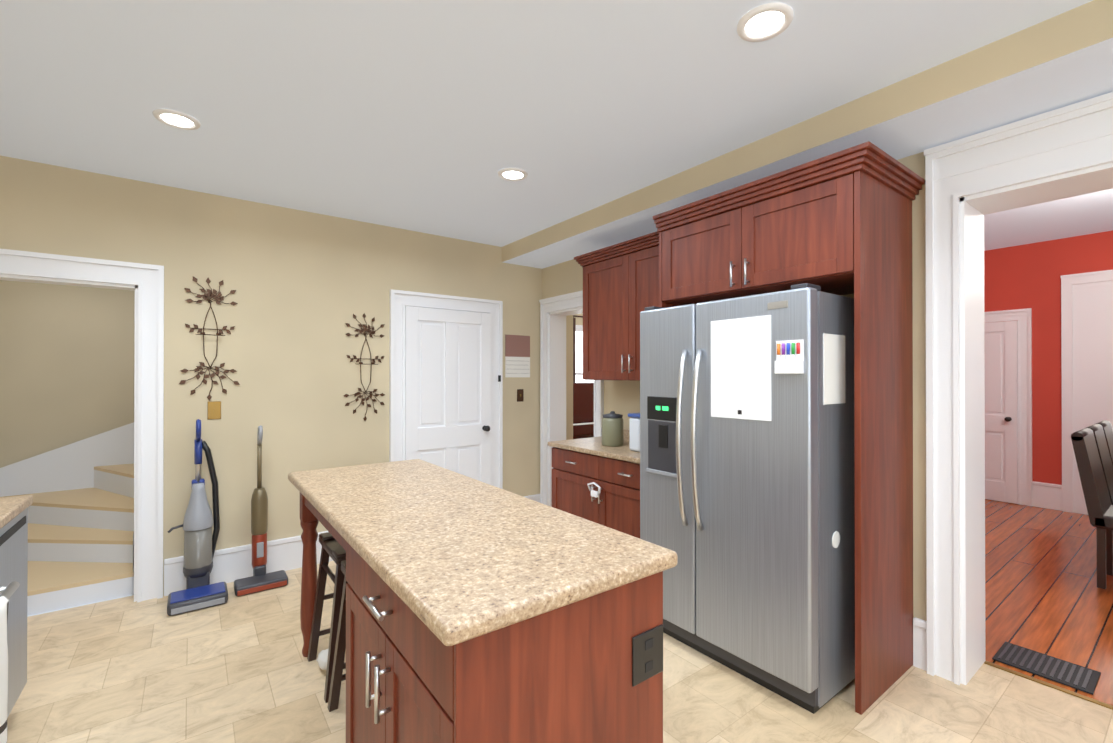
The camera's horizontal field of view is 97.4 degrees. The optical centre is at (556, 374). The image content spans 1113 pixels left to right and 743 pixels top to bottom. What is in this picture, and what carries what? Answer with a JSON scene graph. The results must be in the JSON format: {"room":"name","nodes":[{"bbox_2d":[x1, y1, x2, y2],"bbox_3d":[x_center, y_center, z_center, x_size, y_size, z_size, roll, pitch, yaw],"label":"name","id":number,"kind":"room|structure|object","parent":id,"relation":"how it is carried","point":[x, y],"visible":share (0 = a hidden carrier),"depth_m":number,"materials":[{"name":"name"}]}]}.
{"room":"kitchen","nodes":[
{"label":"kitchen","id":0,"kind":"room"},
{"bbox_2d":[0,280,134,467],"bbox_3d":[-3.232,0.055,4.883,3.400,2.740,0.100,0,0,-37],"label":"wall","id":1,"kind":"structure","parent":0,"point":[67,353],"depth_m":4.12,"materials":[{"name":"beige paint"}]},
{"bbox_2d":[0,422,133,496],"bbox_3d":[-3.391,0.560,4.677,2.700,1.730,0.002,0,0,-37],"label":"trim","id":2,"kind":"structure","parent":1,"relation":"attached to","point":[69,466],"depth_m":4.13,"materials":[{"name":"white"}]},
{"bbox_2d":[0,156,572,595],"bbox_3d":[-1.743,-0.049,3.811,4.700,2.940,0.120,0,0,-37],"label":"wall","id":3,"kind":"structure","parent":0,"point":[306,286],"depth_m":3.50,"materials":[{"name":"beige paint"}]},
{"bbox_2d":[0,249,163,602],"bbox_3d":[-2.975,0.361,2.867,1.050,2.115,0.158,0,0,-37],"label":"door frame","id":4,"kind":"structure","parent":3,"relation":"attached to","point":[147,280],"depth_m":3.07,"materials":[{"name":"white paint"}]},
{"bbox_2d":[128,438,133,570],"bbox_3d":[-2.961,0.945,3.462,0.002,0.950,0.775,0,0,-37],"label":"trim","id":5,"kind":"structure","parent":3,"relation":"attached to","point":[130,444],"depth_m":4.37,"materials":[{"name":"white"}]},
{"bbox_2d":[179,276,239,400],"bbox_3d":[-2.313,-0.239,3.270,0.338,0.832,0.048,0,0,-37],"label":"art","id":6,"kind":"object","parent":3,"relation":"attached to","point":[217,298],"visible":1,"depth_m":3.28,"materials":[{"name":"brown metal"}]},
{"bbox_2d":[208,401,220,418],"bbox_3d":[-2.310,0.240,3.302,0.075,0.120,0.014,0,0,-37],"label":"switch plate","id":7,"kind":"object","parent":3,"relation":"attached to","point":[214,409],"visible":1,"depth_m":3.30,"materials":[{"name":"brown"}]},
{"bbox_2d":[164,531,332,595],"bbox_3d":[-1.941,1.303,3.568,1.438,0.235,0.024,0,0,-37],"label":"baseboard","id":8,"kind":"structure","parent":3,"relation":"attached to","point":[232,564],"depth_m":3.38,"materials":[{"name":"white paint"}]},
{"bbox_2d":[344,313,384,420],"bbox_3d":[-1.511,-0.060,3.869,0.328,0.869,0.048,0,0,-37],"label":"art","id":9,"kind":"object","parent":3,"relation":"attached to","point":[371,332],"visible":1,"depth_m":3.88,"materials":[{"name":"brown metal"}]},
{"bbox_2d":[389,289,502,488],"bbox_3d":[-0.940,0.364,4.312,1.050,2.120,0.036,0,0,-37],"label":"door frame","id":10,"kind":"structure","parent":3,"relation":"attached to","point":[399,299],"depth_m":4.20,"materials":[{"name":"white paint"}]},
{"bbox_2d":[405,306,490,484],"bbox_3d":[-0.916,0.423,4.280,0.806,1.990,0.107,0,0,-37],"label":"kitchen door","id":11,"kind":"structure","parent":3,"relation":"in","point":[448,389],"depth_m":4.29,"materials":[{"name":"white paint"}]},
{"bbox_2d":[505,334,529,376],"bbox_3d":[-0.375,-0.180,4.753,0.280,0.410,0.008,0,0,-37],"label":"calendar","id":12,"kind":"object","parent":3,"relation":"attached to","point":[517,355],"visible":1,"depth_m":4.75,"materials":[{"name":"white paper"}]},
{"bbox_2d":[517,389,523,401],"bbox_3d":[-0.351,0.200,4.766,0.075,0.120,0.014,0,0,-37],"label":"switch plate","id":13,"kind":"object","parent":3,"relation":"attached to","point":[520,394],"visible":1,"depth_m":4.77,"materials":[{"name":"brown metal"}]},
{"bbox_2d":[523,494,539,501],"bbox_3d":[-0.330,1.307,4.772,0.478,0.235,0.024,0,0,-37],"label":"baseboard","id":14,"kind":"structure","parent":3,"relation":"attached to","point":[536,497],"depth_m":4.85,"materials":[{"name":"white paint"}]},
{"bbox_2d":[0,0,1092,246],"bbox_3d":[0.263,-1.268,1.064,3.980,0.080,6.690,0,0,-37],"label":"ceiling","id":15,"kind":"structure","parent":0,"point":[430,116],"depth_m":2.09,"materials":[{"name":"white paint"}]},
{"bbox_2d":[152,109,200,129],"bbox_3d":[-1.814,-1.218,2.339,0.184,0.010,0.184,0,0,-37],"label":"recessed light","id":16,"kind":"object","parent":15,"relation":"in","point":[176,119],"visible":1,"depth_m":2.33,"materials":[{"name":"white plastic"}]},
{"bbox_2d":[498,168,527,180],"bbox_3d":[-0.265,-1.215,2.972,0.184,0.010,0.184,0,0,-37],"label":"recessed light","id":17,"kind":"object","parent":15,"relation":"in","point":[513,174],"visible":0.98,"depth_m":2.97,"materials":[{"name":"white plastic"}]},
{"bbox_2d":[736,2,793,41],"bbox_3d":[0.723,-1.220,1.701,0.184,0.010,0.184,0,0,-37],"label":"recessed light","id":18,"kind":"object","parent":15,"relation":"in","point":[764,22],"visible":1,"depth_m":1.69,"materials":[{"name":"white plastic"}]},
{"bbox_2d":[502,0,1112,268],"bbox_3d":[1.669,-1.152,2.114,0.470,0.145,6.690,0,0,-37],"label":"soffit","id":19,"kind":"structure","parent":15,"relation":"attached to","point":[1064,59],"depth_m":2.10,"materials":[{"name":"white paint"}]},
{"bbox_2d":[6,499,1112,742],"bbox_3d":[1.870,1.448,2.729,8.800,0.060,9.450,0,0,-37],"label":"floor","id":20,"kind":"structure","parent":0,"point":[233,669],"depth_m":2.26,"materials":[{"name":"tile"}]},
{"bbox_2d":[0,581,19,742],"bbox_3d":[-1.836,0.935,1.141,0.710,0.955,0.760,0,0,-37],"label":"range","id":21,"kind":"object","parent":20,"relation":"on","point":[8,591],"visible":1,"depth_m":1.43,"materials":[{"name":"metal"}]},
{"bbox_2d":[0,495,32,717],"bbox_3d":[-2.292,0.961,1.662,0.604,0.905,0.609,0,0,-37],"label":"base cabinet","id":22,"kind":"object","parent":20,"relation":"on","point":[13,539],"depth_m":1.93,"materials":[{"name":"metal"}]},
{"bbox_2d":[0,463,133,615],"bbox_3d":[-3.033,0.622,3.951,2.394,1.600,1.614,0,0,-37],"label":"stair","id":23,"kind":"structure","parent":20,"relation":"on","point":[80,546],"depth_m":3.36,"materials":[{"name":"white wood"}]},
{"bbox_2d":[167,419,227,615],"bbox_3d":[-2.253,0.850,3.073,0.305,1.137,0.336,0,0,-37],"label":"vacuum","id":24,"kind":"object","parent":20,"relation":"on","point":[200,591],"visible":1,"depth_m":3.09,"materials":[{"name":"blue"}]},
{"bbox_2d":[234,425,287,595],"bbox_3d":[-1.996,0.881,3.302,0.300,1.076,0.254,0,0,-37],"label":"stick vacuum","id":25,"kind":"object","parent":20,"relation":"on","point":[260,579],"visible":1,"depth_m":3.32,"materials":[{"name":"brown plastic"}]},
{"bbox_2d":[316,648,328,669],"bbox_3d":[-1.128,1.367,2.396,0.103,0.086,0.228,0,0,-37],"label":"dog","id":26,"kind":"object","parent":20,"relation":"on","point":[322,659],"visible":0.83,"depth_m":2.32},
{"bbox_2d":[307,532,345,702],"bbox_3d":[-0.986,1.106,2.375,0.334,0.620,0.414,0,0,-37],"label":"stool","id":27,"kind":"object","parent":20,"relation":"on","point":[333,549],"visible":0.44,"depth_m":2.33,"materials":[{"name":"brown wood"}]},
{"bbox_2d":[327,560,347,711],"bbox_3d":[-0.716,1.105,2.015,0.334,0.620,0.414,0,0,-37],"label":"stool","id":28,"kind":"object","parent":20,"relation":"on","point":[337,677],"visible":0.12,"depth_m":2.06,"materials":[{"name":"brown wood"}]},
{"bbox_2d":[299,491,662,742],"bbox_3d":[-0.525,0.977,1.917,0.671,0.875,1.871,0,0,-37],"label":"kitchen island","id":29,"kind":"object","parent":20,"relation":"on","point":[592,672],"depth_m":1.23,"materials":[{"name":"brown wood"}]},
{"bbox_2d":[288,459,677,654],"bbox_3d":[-0.513,0.515,1.925,0.695,0.044,1.930,0,0,-37],"label":"island countertop","id":30,"kind":"structure","parent":29,"relation":"on","point":[473,560],"depth_m":1.39,"materials":[{"name":"beige stone"}]},
{"bbox_2d":[548,429,639,538],"bbox_3d":[0.496,0.931,3.538,0.629,0.980,1.132,0,0,-37],"label":"base cabinet","id":31,"kind":"object","parent":20,"relation":"on","point":[594,479],"visible":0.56,"depth_m":3.39,"materials":[{"name":"brown wood"}]},
{"bbox_2d":[602,411,623,446],"bbox_3d":[0.414,0.394,3.611,0.160,0.252,0.160,0,0,-37],"label":"jar","id":32,"kind":"object","parent":31,"relation":"on","point":[612,428],"visible":1,"depth_m":3.54,"materials":[{"name":"green"}]},
{"bbox_2d":[628,413,639,451],"bbox_3d":[0.600,0.391,3.357,0.202,0.255,0.120,0,0,-37],"label":"canister","id":33,"kind":"object","parent":31,"relation":"on","point":[634,420],"visible":0.31,"depth_m":3.30,"materials":[{"name":"white plastic"}]},
{"bbox_2d":[640,283,854,713],"bbox_3d":[1.024,0.520,2.571,0.849,1.795,0.946,0,0,-37],"label":"fridge","id":34,"kind":"object","parent":20,"relation":"on","point":[747,489],"visible":0.88,"depth_m":2.20,"materials":[{"name":"metal"}]},
{"bbox_2d":[653,141,924,714],"bbox_3d":[1.172,0.240,2.617,0.652,2.355,1.152,0,0,-37],"label":"tall cabinet","id":35,"kind":"object","parent":20,"relation":"on","point":[838,223],"visible":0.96,"depth_m":2.23,"materials":[{"name":"brown wood"}]},
{"bbox_2d":[992,641,1100,694],"bbox_3d":[2.373,1.411,2.375,0.260,0.011,0.340,0,0,-37],"label":"floor vent","id":36,"kind":"object","parent":20,"relation":"in","point":[1073,675],"visible":0.96,"depth_m":2.35,"materials":[{"name":"black metal"}]},
{"bbox_2d":[984,661,1112,709],"bbox_3d":[2.545,1.411,1.826,0.030,0.006,1.455,0,0,-37],"label":"threshold strip","id":37,"kind":"object","parent":20,"relation":"on","point":[1092,700],"visible":1,"depth_m":2.22,"materials":[{"name":"gold metal"}]},
{"bbox_2d":[1071,428,1112,588],"bbox_3d":[3.869,0.905,3.264,0.460,1.030,0.550,0,0,-37],"label":"dining chair","id":38,"kind":"object","parent":20,"relation":"on","point":[1099,505],"visible":1,"depth_m":3.30,"materials":[{"name":"black wood"}]},
{"bbox_2d":[1086,424,1112,504],"bbox_3d":[4.293,0.906,3.582,0.460,1.030,0.550,0,0,-37],"label":"dining chair","id":39,"kind":"object","parent":20,"relation":"on","point":[1103,450],"visible":0.42,"depth_m":3.68,"materials":[{"name":"black leather"}]},
{"bbox_2d":[1096,420,1112,464],"bbox_3d":[4.710,0.907,3.893,0.460,1.030,0.550,0,0,-37],"label":"dining chair","id":40,"kind":"object","parent":20,"relation":"on","point":[1107,428],"visible":0.29,"depth_m":4.00,"materials":[{"name":"black leather"}]},
{"bbox_2d":[574,313,582,324],"bbox_3d":[0.257,0.065,7.565,3.400,2.740,0.120,0,0,-37],"label":"wall","id":41,"kind":"structure","parent":0,"point":[579,320],"depth_m":7.57,"materials":[{"name":"beige paint"}]},
{"bbox_2d":[576,325,593,382],"bbox_3d":[0.560,-0.020,7.694,1.180,1.490,0.033,0,0,-37],"label":"window","id":42,"kind":"structure","parent":41,"relation":"in","point":[579,353],"depth_m":7.55,"materials":[{"name":"white glass"}]},
{"bbox_2d":[573,315,582,382],"bbox_3d":[0.573,0.244,7.601,2.050,2.282,0.052,0,0,-37],"label":"window frame","id":43,"kind":"structure","parent":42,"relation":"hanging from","point":[574,350],"depth_m":7.39,"materials":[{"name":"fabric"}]},
{"bbox_2d":[542,152,926,620],"bbox_3d":[1.985,-0.064,2.347,0.320,2.960,6.690,0,0,-37],"label":"wall","id":44,"kind":"structure","parent":0,"point":[915,163],"depth_m":2.39,"materials":[{"name":"beige paint"}]},
{"bbox_2d":[539,290,603,506],"bbox_3d":[0.198,0.337,4.599,0.247,2.175,0.908,0,0,-37],"label":"door frame","id":45,"kind":"structure","parent":44,"relation":"attached to","point":[554,311],"depth_m":4.85,"materials":[{"name":"white paint"}]},
{"bbox_2d":[574,231,658,380],"bbox_3d":[0.612,-0.452,3.599,0.377,0.985,1.082,0,0,-37],"label":"upper cabinet","id":46,"kind":"object","parent":44,"relation":"attached to","point":[620,286],"visible":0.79,"depth_m":3.59,"materials":[{"name":"brown wood"}]},
{"bbox_2d":[924,92,1112,684],"bbox_3d":[2.433,0.172,1.747,0.410,2.485,1.743,0,0,-37],"label":"door frame","id":47,"kind":"structure","parent":44,"relation":"attached to","point":[1034,160],"depth_m":2.26,"materials":[{"name":"white paint"}]},
{"bbox_2d":[984,231,1112,484],"bbox_3d":[6.302,-0.058,3.988,0.200,2.960,6.150,0,0,-37],"label":"wall","id":48,"kind":"structure","parent":0,"point":[1025,276],"depth_m":5.25,"materials":[{"name":"red paint"}]},
{"bbox_2d":[984,321,1017,503],"bbox_3d":[4.826,0.413,5.698,0.107,2.020,0.796,0,0,-37],"label":"room door","id":49,"kind":"structure","parent":48,"relation":"in","point":[1001,408],"depth_m":5.50,"materials":[{"name":"white paint"}]},
{"bbox_2d":[1032,481,1061,510],"bbox_3d":[4.578,1.282,2.632,4.180,0.270,6.050,0,0,-37],"label":"baseboard","id":50,"kind":"structure","parent":48,"relation":"attached to","point":[1047,495],"depth_m":5.22,"materials":[{"name":"white paint"}]},
{"bbox_2d":[984,270,1112,514],"bbox_3d":[5.783,0.192,4.645,0.247,2.465,3.854,0,0,-37],"label":"trim","id":51,"kind":"structure","parent":48,"relation":"attached to","point":[1087,343],"depth_m":5.05,"materials":[{"name":"white paint"}]},
{"bbox_2d":[984,189,1112,250],"bbox_3d":[4.578,-1.483,2.642,4.180,0.080,6.050,0,0,-37],"label":"ceiling","id":52,"kind":"structure","parent":0,"point":[1085,214],"depth_m":4.58,"materials":[{"name":"white paint"}]},
{"bbox_3d":[1.290,1.461,6.178,3.400,0.058,3.330,0,0,-37],"label":"floor","id":53,"kind":"structure","parent":0,"visible":0},
{"bbox_2d":[573,382,593,438],"bbox_3d":[0.512,0.773,7.054,1.500,1.320,0.600,0,0,-37],"label":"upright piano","id":54,"kind":"object","parent":53,"relation":"on","point":[583,409],"depth_m":6.86,"materials":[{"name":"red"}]}
]}

